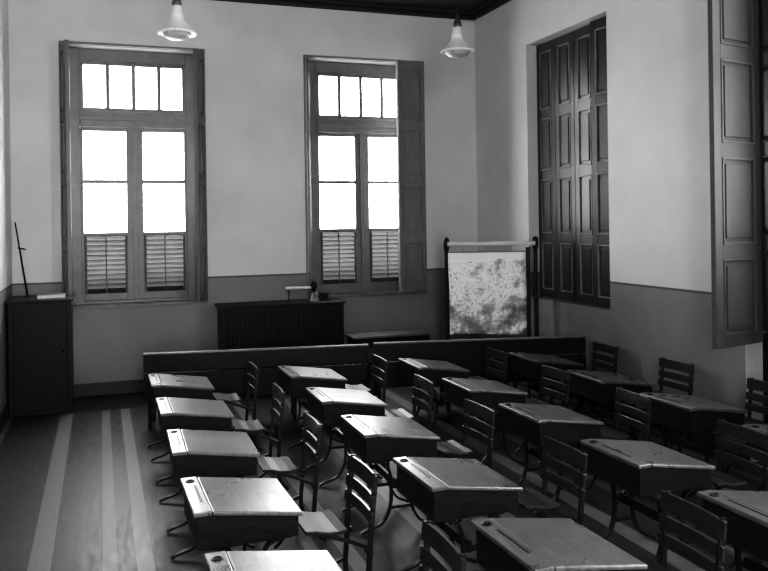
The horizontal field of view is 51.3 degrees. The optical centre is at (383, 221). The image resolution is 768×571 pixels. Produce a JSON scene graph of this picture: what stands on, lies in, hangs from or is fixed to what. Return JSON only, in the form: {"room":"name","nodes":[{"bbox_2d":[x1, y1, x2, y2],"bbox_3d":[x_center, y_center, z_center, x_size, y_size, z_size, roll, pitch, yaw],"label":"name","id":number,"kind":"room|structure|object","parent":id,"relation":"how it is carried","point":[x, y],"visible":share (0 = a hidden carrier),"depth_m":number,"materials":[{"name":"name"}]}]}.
{"room":"classroom","nodes":[
{"label":"classroom","id":0,"kind":"room"},
{"bbox_2d":[0,0,11,414],"bbox_3d":[-2.693,-0.426,3.902,0.400,5.210,12.350,-1,0,-20],"label":"wall","id":1,"kind":"structure","parent":0,"point":[5,163],"depth_m":9.15,"materials":[{"name":"paint"}]},
{"bbox_2d":[0,400,8,433],"bbox_3d":[-2.452,2.095,3.961,0.025,0.160,12.325,-1,0,-20],"label":"baseboard","id":2,"kind":"structure","parent":1,"relation":"attached to","point":[4,416],"depth_m":8.62,"materials":[{"name":"paint"}]},
{"bbox_2d":[8,0,478,384],"bbox_3d":[-1.659,-0.441,11.031,7.110,5.210,0.400,-1,0,-20],"label":"wall","id":3,"kind":"structure","parent":0,"point":[254,78],"depth_m":10.73,"materials":[{"name":"paint"}]},
{"bbox_2d":[58,39,207,309],"bbox_3d":[-3.181,-0.594,10.246,1.790,3.360,0.586,-1,0,-20],"label":"window","id":4,"kind":"structure","parent":3,"relation":"in","point":[136,267],"depth_m":10.41,"materials":[{"name":"grey paint"}]},
{"bbox_2d":[59,39,72,307],"bbox_3d":[-3.915,-0.584,9.841,0.058,3.260,0.309,-1,0,-34],"label":"shutter","id":5,"kind":"object","parent":4,"relation":"attached to","point":[64,88],"depth_m":9.73,"materials":[{"name":"grey paint"}]},
{"bbox_2d":[79,60,185,113],"bbox_3d":[-3.285,-1.758,10.494,1.335,0.650,0.040,-1,0,-19],"label":"transom window","id":6,"kind":"structure","parent":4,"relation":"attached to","point":[159,65],"depth_m":10.47,"materials":[{"name":"white glass"}]},
{"bbox_2d":[193,48,207,301],"bbox_3d":[-2.389,-0.606,10.413,0.058,3.260,0.271,-1,0,8],"label":"shutter","id":7,"kind":"object","parent":4,"relation":"attached to","point":[198,54],"depth_m":10.33,"materials":[{"name":"grey paint"}]},
{"bbox_2d":[73,357,478,397],"bbox_3d":[-1.551,2.083,10.831,6.310,0.160,0.025,-1,0,-20],"label":"baseboard","id":8,"kind":"structure","parent":3,"relation":"attached to","point":[131,386],"depth_m":10.14,"materials":[{"name":"paint"}]},
{"bbox_2d":[214,0,476,20],"bbox_3d":[-1.602,-2.997,10.767,6.310,0.100,0.160,-1,0,-20],"label":"trim","id":9,"kind":"structure","parent":3,"relation":"attached to","point":[319,4],"depth_m":11.23,"materials":[{"name":"black wood"}]},
{"bbox_2d":[303,55,426,298],"bbox_3d":[-0.242,-0.637,11.308,1.790,3.360,0.546,-1,0,-20],"label":"window","id":10,"kind":"structure","parent":3,"relation":"in","point":[361,260],"depth_m":11.40,"materials":[{"name":"grey paint"}]},
{"bbox_2d":[306,59,311,294],"bbox_3d":[-1.040,-0.625,11.150,0.034,3.260,0.158,-1,0,-1],"label":"shutter","id":11,"kind":"object","parent":10,"relation":"attached to","point":[308,61],"depth_m":11.07,"materials":[{"name":"grey paint"}]},
{"bbox_2d":[316,72,395,119],"bbox_3d":[-0.340,-1.800,11.537,1.335,0.650,0.040,-1,0,-19],"label":"light","id":12,"kind":"object","parent":10,"relation":"attached to","point":[366,75],"depth_m":11.51,"materials":[{"name":"white glass"}]},
{"bbox_2d":[396,59,426,292],"bbox_3d":[0.388,-0.646,11.386,0.046,3.260,0.546,-1,0,44],"label":"shutter","id":13,"kind":"object","parent":10,"relation":"attached to","point":[410,108],"depth_m":11.35,"materials":[{"name":"grey paint"}]},
{"bbox_2d":[0,374,767,570],"bbox_3d":[0.507,2.183,5.022,7.110,0.100,13.150,-1,0,-20],"label":"floor","id":14,"kind":"structure","parent":0,"point":[79,490],"depth_m":6.30,"materials":[{"name":"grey wood"}]},
{"bbox_2d":[5,294,74,417],"bbox_3d":[-4.015,1.543,9.406,0.710,1.310,0.772,-1,0,-20],"label":"cabinet","id":15,"kind":"object","parent":14,"relation":"on","point":[40,331],"visible":0.99,"depth_m":9.08,"materials":[{"name":"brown wood"}]},
{"bbox_2d":[14,222,28,296],"bbox_3d":[-4.350,0.446,9.649,0.374,0.892,0.087,-1,0,42],"label":"stick","id":16,"kind":"object","parent":15,"relation":"on","point":[19,248],"visible":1,"depth_m":9.62,"materials":[{"name":"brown wood"}]},
{"bbox_2d":[36,293,65,298],"bbox_3d":[-3.905,0.866,9.380,0.313,0.040,0.210,-1,0,-26],"label":"book","id":17,"kind":"object","parent":15,"relation":"on","point":[51,295],"visible":1,"depth_m":9.31,"materials":[{"name":"paper"}]},
{"bbox_2d":[148,373,214,461],"bbox_3d":[-1.924,1.812,7.552,0.573,0.703,0.600,-1,0,-20],"label":"school desk","id":18,"kind":"object","parent":14,"relation":"on","point":[161,385],"visible":0.5,"depth_m":7.34,"materials":[{"name":"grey wood"}]},
{"bbox_2d":[156,397,233,502],"bbox_3d":[-1.543,1.806,6.478,0.573,0.703,0.600,-1,0,-19],"label":"school desk","id":19,"kind":"object","parent":14,"relation":"on","point":[173,413],"visible":0.56,"depth_m":6.27,"materials":[{"name":"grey wood"}]},
{"bbox_2d":[166,429,259,559],"bbox_3d":[-1.169,1.801,5.422,0.573,0.703,0.600,-1,0,-18],"label":"school desk","id":20,"kind":"object","parent":14,"relation":"on","point":[193,453],"visible":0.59,"depth_m":5.21,"materials":[{"name":"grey wood"}]},
{"bbox_2d":[212,361,262,451],"bbox_3d":[-1.403,1.763,7.610,0.419,0.789,0.450,-1,0,-20],"label":"chair","id":21,"kind":"object","parent":14,"relation":"on","point":[252,368],"visible":0.77,"depth_m":7.56,"materials":[{"name":"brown wood"}]},
{"bbox_2d":[180,477,302,551],"bbox_3d":[-0.792,1.795,4.357,0.573,0.703,0.600,-1,0,-21],"label":"school desk","id":22,"kind":"object","parent":14,"relation":"on","point":[222,513],"visible":0.89,"depth_m":4.16,"materials":[{"name":"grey wood"}]},
{"bbox_2d":[143,344,368,429],"bbox_3d":[-1.370,1.758,8.753,2.382,0.803,0.412,-1,0,-10],"label":"bench","id":23,"kind":"object","parent":14,"relation":"on","point":[224,381],"visible":0.57,"depth_m":8.56,"materials":[{"name":"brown wood"}]},
{"bbox_2d":[231,383,288,489],"bbox_3d":[-1.022,1.758,6.535,0.419,0.789,0.450,-1,0,-17],"label":"chair","id":24,"kind":"object","parent":14,"relation":"on","point":[250,427],"visible":0.76,"depth_m":6.47,"materials":[{"name":"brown wood"}]},
{"bbox_2d":[204,550,341,570],"bbox_3d":[-0.422,1.790,3.311,0.573,0.703,0.600,-1,0,-20],"label":"school desk","id":25,"kind":"object","parent":14,"relation":"on","point":[295,560],"visible":1,"depth_m":3.48,"materials":[{"name":"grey wood"}]},
{"bbox_2d":[215,298,345,370],"bbox_3d":[-1.361,1.610,10.573,1.650,1.100,0.542,-1,0,-20],"label":"desk","id":26,"kind":"object","parent":14,"relation":"on","point":[301,322],"visible":0.62,"depth_m":10.35,"materials":[{"name":"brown wood"}]},
{"bbox_2d":[285,281,319,302],"bbox_3d":[-1.072,0.918,10.585,0.460,0.275,0.160,-1,0,-20],"label":"instrument","id":27,"kind":"object","parent":26,"relation":"on","point":[313,297],"visible":1,"depth_m":10.59,"materials":[{"name":"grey metal"}]},
{"bbox_2d":[319,292,328,299],"bbox_3d":[-0.812,0.999,10.783,0.112,0.105,0.112,-1,0,-20],"label":"wooden box","id":28,"kind":"object","parent":26,"relation":"on","point":[322,295],"visible":0.93,"depth_m":10.74,"materials":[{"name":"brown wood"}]},
{"bbox_2d":[257,412,326,548],"bbox_3d":[-0.648,1.753,5.479,0.419,0.789,0.450,-1,0,-19],"label":"chair","id":29,"kind":"object","parent":14,"relation":"on","point":[281,466],"visible":0.84,"depth_m":5.44,"materials":[{"name":"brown wood"}]},
{"bbox_2d":[277,365,347,448],"bbox_3d":[-0.716,1.794,7.885,0.573,0.703,0.600,-1,0,-20],"label":"school desk","id":30,"kind":"object","parent":14,"relation":"on","point":[294,380],"visible":0.77,"depth_m":7.68,"materials":[{"name":"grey wood"}]},
{"bbox_2d":[298,454,378,570],"bbox_3d":[-0.271,1.747,4.414,0.419,0.789,0.450,-1,0,-21],"label":"chair","id":31,"kind":"object","parent":14,"relation":"on","point":[323,524],"visible":0.99,"depth_m":4.39,"materials":[{"name":"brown wood"}]},
{"bbox_2d":[305,387,387,485],"bbox_3d":[-0.332,1.789,6.801,0.573,0.703,0.600,-1,0,-19],"label":"school desk","id":32,"kind":"object","parent":14,"relation":"on","point":[327,405],"visible":0.66,"depth_m":6.59,"materials":[{"name":"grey wood"}]},
{"bbox_2d":[345,354,387,402],"bbox_3d":[-0.194,1.746,7.942,0.419,0.789,0.450,-1,0,-18],"label":"chair","id":33,"kind":"object","parent":14,"relation":"on","point":[376,360],"visible":0.47,"depth_m":7.96,"materials":[{"name":"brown wood"}]},
{"bbox_2d":[344,329,432,364],"bbox_3d":[0.068,1.834,11.026,1.160,0.610,0.400,-1,0,-20],"label":"table","id":34,"kind":"object","parent":14,"relation":"on","point":[413,334],"visible":0.54,"depth_m":10.91,"materials":[{"name":"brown wood"}]},
{"bbox_2d":[340,415,439,535],"bbox_3d":[0.032,1.783,5.773,0.573,0.703,0.600,-1,0,-19],"label":"school desk","id":35,"kind":"object","parent":14,"relation":"on","point":[378,440],"visible":0.84,"depth_m":5.56,"materials":[{"name":"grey wood"}]},
{"bbox_2d":[385,374,433,477],"bbox_3d":[0.190,1.740,6.858,0.419,0.789,0.450,-1,0,-17],"label":"chair","id":36,"kind":"object","parent":14,"relation":"on","point":[419,380],"visible":0.55,"depth_m":6.87,"materials":[{"name":"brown wood"}]},
{"bbox_2d":[398,358,470,430],"bbox_3d":[0.508,1.776,8.233,0.573,0.703,0.600,-1,0,-19],"label":"school desk","id":37,"kind":"object","parent":14,"relation":"on","point":[434,371],"visible":0.61,"depth_m":8.02,"materials":[{"name":"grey wood"}]},
{"bbox_2d":[419,520,466,570],"bbox_3d":[0.099,1.742,3.368,0.419,0.789,0.450,-1,0,-18],"label":"chair","id":38,"kind":"object","parent":14,"relation":"on","point":[431,536],"visible":1,"depth_m":3.48,"materials":[{"name":"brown wood"}]},
{"bbox_2d":[393,456,522,570],"bbox_3d":[0.416,1.778,4.689,0.573,0.703,0.600,-1,0,-20],"label":"school desk","id":39,"kind":"object","parent":14,"relation":"on","point":[446,490],"visible":0.8,"depth_m":4.50,"materials":[{"name":"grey wood"}]},
{"bbox_2d":[437,398,499,525],"bbox_3d":[0.553,1.735,5.831,0.419,0.789,0.450,-1,0,-22],"label":"chair","id":40,"kind":"object","parent":14,"relation":"on","point":[451,447],"visible":0.66,"depth_m":5.82,"materials":[{"name":"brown wood"}]},
{"bbox_2d":[370,335,585,411],"bbox_3d":[1.080,1.723,9.215,2.454,0.803,0.412,-1,0,-8],"label":"bench","id":41,"kind":"object","parent":14,"relation":"on","point":[574,344],"visible":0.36,"depth_m":9.02,"materials":[{"name":"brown wood"}]},
{"bbox_2d":[442,377,527,463],"bbox_3d":[0.892,1.771,7.149,0.573,0.703,0.600,-1,0,-20],"label":"school desk","id":42,"kind":"object","parent":14,"relation":"on","point":[489,393],"visible":0.6,"depth_m":6.95,"materials":[{"name":"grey wood"}]},
{"bbox_2d":[462,347,507,430],"bbox_3d":[1.029,1.728,8.291,0.419,0.789,0.450,-1,0,-20],"label":"chair","id":43,"kind":"object","parent":14,"relation":"on","point":[495,353],"visible":0.51,"depth_m":8.34,"materials":[{"name":"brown wood"}]},
{"bbox_2d":[443,236,538,394],"bbox_3d":[1.349,1.153,10.004,1.193,1.935,0.500,-1,0,0],"label":"stand","id":44,"kind":"object","parent":14,"relation":"on","point":[446,244],"visible":0.64,"depth_m":9.98,"materials":[{"name":"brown wood"}]},
{"bbox_2d":[448,246,526,334],"bbox_3d":[1.288,0.845,9.941,0.972,1.109,0.071,-1,0,0],"label":"map","id":45,"kind":"object","parent":44,"relation":"hanging from","point":[488,290],"visible":1,"depth_m":9.94,"materials":[{"name":"paper"}]},
{"bbox_2d":[515,364,570,464],"bbox_3d":[1.413,1.723,7.207,0.419,0.789,0.450,-1,0,-22],"label":"chair","id":46,"kind":"object","parent":14,"relation":"on","point":[545,370],"visible":0.57,"depth_m":7.26,"materials":[{"name":"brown wood"}]},
{"bbox_2d":[509,352,583,407],"bbox_3d":[1.714,1.759,8.512,0.573,0.703,0.600,-1,0,-19],"label":"school desk","id":47,"kind":"object","parent":14,"relation":"on","point":[527,364],"visible":0.55,"depth_m":8.35,"materials":[{"name":"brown wood"}]},
{"bbox_2d":[498,402,603,515],"bbox_3d":[1.263,1.766,6.103,0.573,0.703,0.600,-1,0,-20],"label":"school desk","id":48,"kind":"object","parent":14,"relation":"on","point":[529,422],"visible":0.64,"depth_m":5.92,"materials":[{"name":"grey wood"}]},
{"bbox_2d":[518,436,587,525],"bbox_3d":[0.937,1.730,4.747,0.419,0.789,0.450,-1,0,-21],"label":"chair","id":49,"kind":"object","parent":14,"relation":"on","point":[529,498],"visible":0.73,"depth_m":4.74,"materials":[{"name":"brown wood"}]},
{"bbox_2d":[471,518,647,570],"bbox_3d":[0.780,1.773,3.662,0.573,0.703,0.600,-1,0,-20],"label":"school desk","id":50,"kind":"object","parent":14,"relation":"on","point":[502,544],"visible":1,"depth_m":3.61,"materials":[{"name":"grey wood"}]},
{"bbox_2d":[574,341,617,419],"bbox_3d":[2.235,1.711,8.569,0.419,0.789,0.450,-1,0,-19],"label":"chair","id":51,"kind":"object","parent":14,"relation":"on","point":[596,346],"visible":0.58,"depth_m":8.63,"materials":[{"name":"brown wood"}]},
{"bbox_2d":[566,370,654,444],"bbox_3d":[2.095,1.754,7.438,0.573,0.703,0.600,-1,0,-18],"label":"school desk","id":52,"kind":"object","parent":14,"relation":"on","point":[601,387],"visible":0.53,"depth_m":7.26,"materials":[{"name":"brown wood"}]},
{"bbox_2d":[585,387,654,503],"bbox_3d":[1.784,1.718,6.160,0.419,0.789,0.450,-1,0,-17],"label":"chair","id":53,"kind":"object","parent":14,"relation":"on","point":[640,400],"visible":0.6,"depth_m":6.17,"materials":[{"name":"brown wood"}]},
{"bbox_2d":[580,438,715,562],"bbox_3d":[1.643,1.760,5.028,0.573,0.703,0.600,-1,0,-20],"label":"school desk","id":54,"kind":"object","parent":14,"relation":"on","point":[643,469],"visible":0.73,"depth_m":4.86,"materials":[{"name":"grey wood"}]},
{"bbox_2d":[637,357,693,448],"bbox_3d":[2.616,1.706,7.495,0.419,0.789,0.450,-1,0,-22],"label":"chair","id":55,"kind":"object","parent":14,"relation":"on","point":[663,363],"visible":0.56,"depth_m":7.56,"materials":[{"name":"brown wood"}]},
{"bbox_2d":[637,490,726,570],"bbox_3d":[1.301,1.724,3.719,0.419,0.789,0.450,-1,0,-18],"label":"chair","id":56,"kind":"object","parent":14,"relation":"on","point":[697,515],"visible":0.89,"depth_m":3.77,"materials":[{"name":"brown wood"}]},
{"bbox_2d":[639,392,747,497],"bbox_3d":[2.462,1.748,6.400,0.573,0.703,0.600,-1,0,-20],"label":"school desk","id":57,"kind":"object","parent":14,"relation":"on","point":[691,414],"visible":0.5,"depth_m":6.21,"materials":[{"name":"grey wood"}]},
{"bbox_2d":[685,420,767,568],"bbox_3d":[2.164,1.712,5.086,0.419,0.789,0.450,-1,0,-21],"label":"chair","id":58,"kind":"object","parent":14,"relation":"on","point":[719,479],"visible":0.58,"depth_m":5.11,"materials":[{"name":"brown wood"}]},
{"bbox_2d":[697,490,767,570],"bbox_3d":[2.004,1.755,4.010,0.573,0.703,0.600,-1,0,-20],"label":"school desk","id":59,"kind":"object","parent":14,"relation":"on","point":[746,512],"visible":0.88,"depth_m":4.00,"materials":[{"name":"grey wood"}]},
{"bbox_2d":[725,378,767,490],"bbox_3d":[2.983,1.700,6.458,0.419,0.789,0.450,-1,0,-20],"label":"chair","id":60,"kind":"object","parent":14,"relation":"on","point":[752,384],"visible":0.5,"depth_m":6.60,"materials":[{"name":"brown wood"}]},
{"bbox_2d":[742,424,767,451],"bbox_3d":[2.836,1.743,5.345,0.573,0.703,0.600,-1,0,-19],"label":"school desk","id":61,"kind":"object","parent":14,"relation":"on","point":[763,428],"visible":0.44,"depth_m":5.46,"materials":[{"name":"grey wood"}]},
{"bbox_2d":[343,0,486,10],"bbox_3d":[0.431,-3.127,5.022,7.110,0.100,13.150,-1,0,-20],"label":"ceiling","id":62,"kind":"structure","parent":0,"point":[467,5],"depth_m":11.26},
{"bbox_2d":[157,0,196,40],"bbox_3d":[-1.838,-2.325,7.073,0.339,1.438,0.339,-1,0,-20],"label":"pendant lamp","id":63,"kind":"object","parent":62,"relation":"hanging from","point":[176,28],"visible":1,"depth_m":7.01,"materials":[{"name":"white glass"}]},
{"bbox_2d":[171,0,181,5],"bbox_3d":[-1.833,-1.974,7.073,0.090,0.140,0.090,-1,0,-19],"label":"socket","id":64,"kind":"object","parent":63,"relation":"attached to","point":[174,2],"depth_m":7.04,"materials":[{"name":"metal"}]},
{"bbox_2d":[441,0,474,57],"bbox_3d":[0.728,-2.362,8.004,0.339,1.438,0.339,-1,0,-20],"label":"pendant lamp","id":65,"kind":"object","parent":62,"relation":"hanging from","point":[457,47],"visible":1,"depth_m":7.94,"materials":[{"name":"white glass"}]},
{"bbox_2d":[453,14,461,26],"bbox_3d":[0.733,-2.011,8.004,0.090,0.140,0.090,-1,0,-19],"label":"socket","id":66,"kind":"object","parent":65,"relation":"attached to","point":[457,23],"depth_m":7.97,"materials":[{"name":"metal"}]},
{"bbox_2d":[475,0,767,443],"bbox_3d":[3.631,-0.517,6.142,0.400,5.210,12.350,-1,0,-20],"label":"wall","id":67,"kind":"structure","parent":0,"point":[658,78],"depth_m":8.38,"materials":[{"name":"paint"}]},
{"bbox_2d":[470,0,510,17],"bbox_3d":[3.357,-3.069,5.973,0.160,0.100,12.190,-1,0,-20],"label":"trim","id":68,"kind":"structure","parent":67,"relation":"attached to","point":[488,6],"depth_m":11.29,"materials":[{"name":"black wood"}]},
{"bbox_2d":[536,16,609,306],"bbox_3d":[2.337,-0.676,9.700,0.180,3.305,1.760,-1,0,-20],"label":"window","id":69,"kind":"structure","parent":67,"relation":"in","point":[572,109],"depth_m":9.70,"materials":[{"name":"grey paint"}]},
{"bbox_2d":[536,39,557,298],"bbox_3d":[2.114,-0.670,10.316,0.046,3.280,0.430,-1,0,-19],"label":"shutter","id":70,"kind":"object","parent":69,"relation":"attached to","point":[545,52],"depth_m":10.28,"materials":[{"name":"grey wood"}]},
{"bbox_2d":[554,31,576,301],"bbox_3d":[2.260,-0.673,9.904,0.046,3.280,0.430,-1,0,-19],"label":"shutter","id":71,"kind":"object","parent":69,"relation":"attached to","point":[565,147],"depth_m":9.89,"materials":[{"name":"grey wood"}]},
{"bbox_2d":[573,24,593,303],"bbox_3d":[2.406,-0.675,9.492,0.046,3.280,0.430,-1,0,-19],"label":"shutter","id":72,"kind":"object","parent":69,"relation":"attached to","point":[582,136],"depth_m":9.53,"materials":[{"name":"grey wood"}]},
{"bbox_2d":[590,16,609,306],"bbox_3d":[2.515,-0.676,9.063,0.046,3.280,0.433,-1,0,-26],"label":"shutter","id":73,"kind":"object","parent":69,"relation":"attached to","point":[598,39],"depth_m":9.12,"materials":[{"name":"grey wood"}]},
{"bbox_2d":[479,357,745,458],"bbox_3d":[2.284,2.027,9.415,0.025,0.160,5.205,-1,0,-20],"label":"baseboard","id":74,"kind":"structure","parent":67,"relation":"attached to","point":[711,437],"depth_m":7.72,"materials":[{"name":"paint"}]},
{"bbox_2d":[707,0,767,349],"bbox_3d":[3.233,-0.664,6.071,0.915,3.355,1.760,-1,0,-20],"label":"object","id":75,"kind":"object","parent":67,"relation":"in","point":[737,29],"depth_m":6.58,"materials":[{"name":"grey paint"}]},
{"bbox_2d":[759,0,767,331],"bbox_3d":[3.322,-0.688,6.800,0.046,3.260,0.435,-1,0,-19],"label":"shutter","id":76,"kind":"object","parent":75,"relation":"attached to","point":[763,4],"depth_m":6.88,"materials":[{"name":"grey wood"}]},
{"bbox_2d":[745,331,764,461],"bbox_3d":[3.228,-0.117,6.993,0.204,4.420,0.012,-1,0,-20],"label":"trim","id":77,"kind":"structure","parent":67,"relation":"attached to","point":[754,352],"depth_m":6.98,"materials":[{"name":"white paint"}]},
{"bbox_2d":[763,333,767,422],"bbox_3d":[3.621,1.518,6.194,0.040,1.100,1.735,-1,0,-20],"label":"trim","id":78,"kind":"structure","parent":67,"relation":"attached to","point":[765,335],"depth_m":6.98,"materials":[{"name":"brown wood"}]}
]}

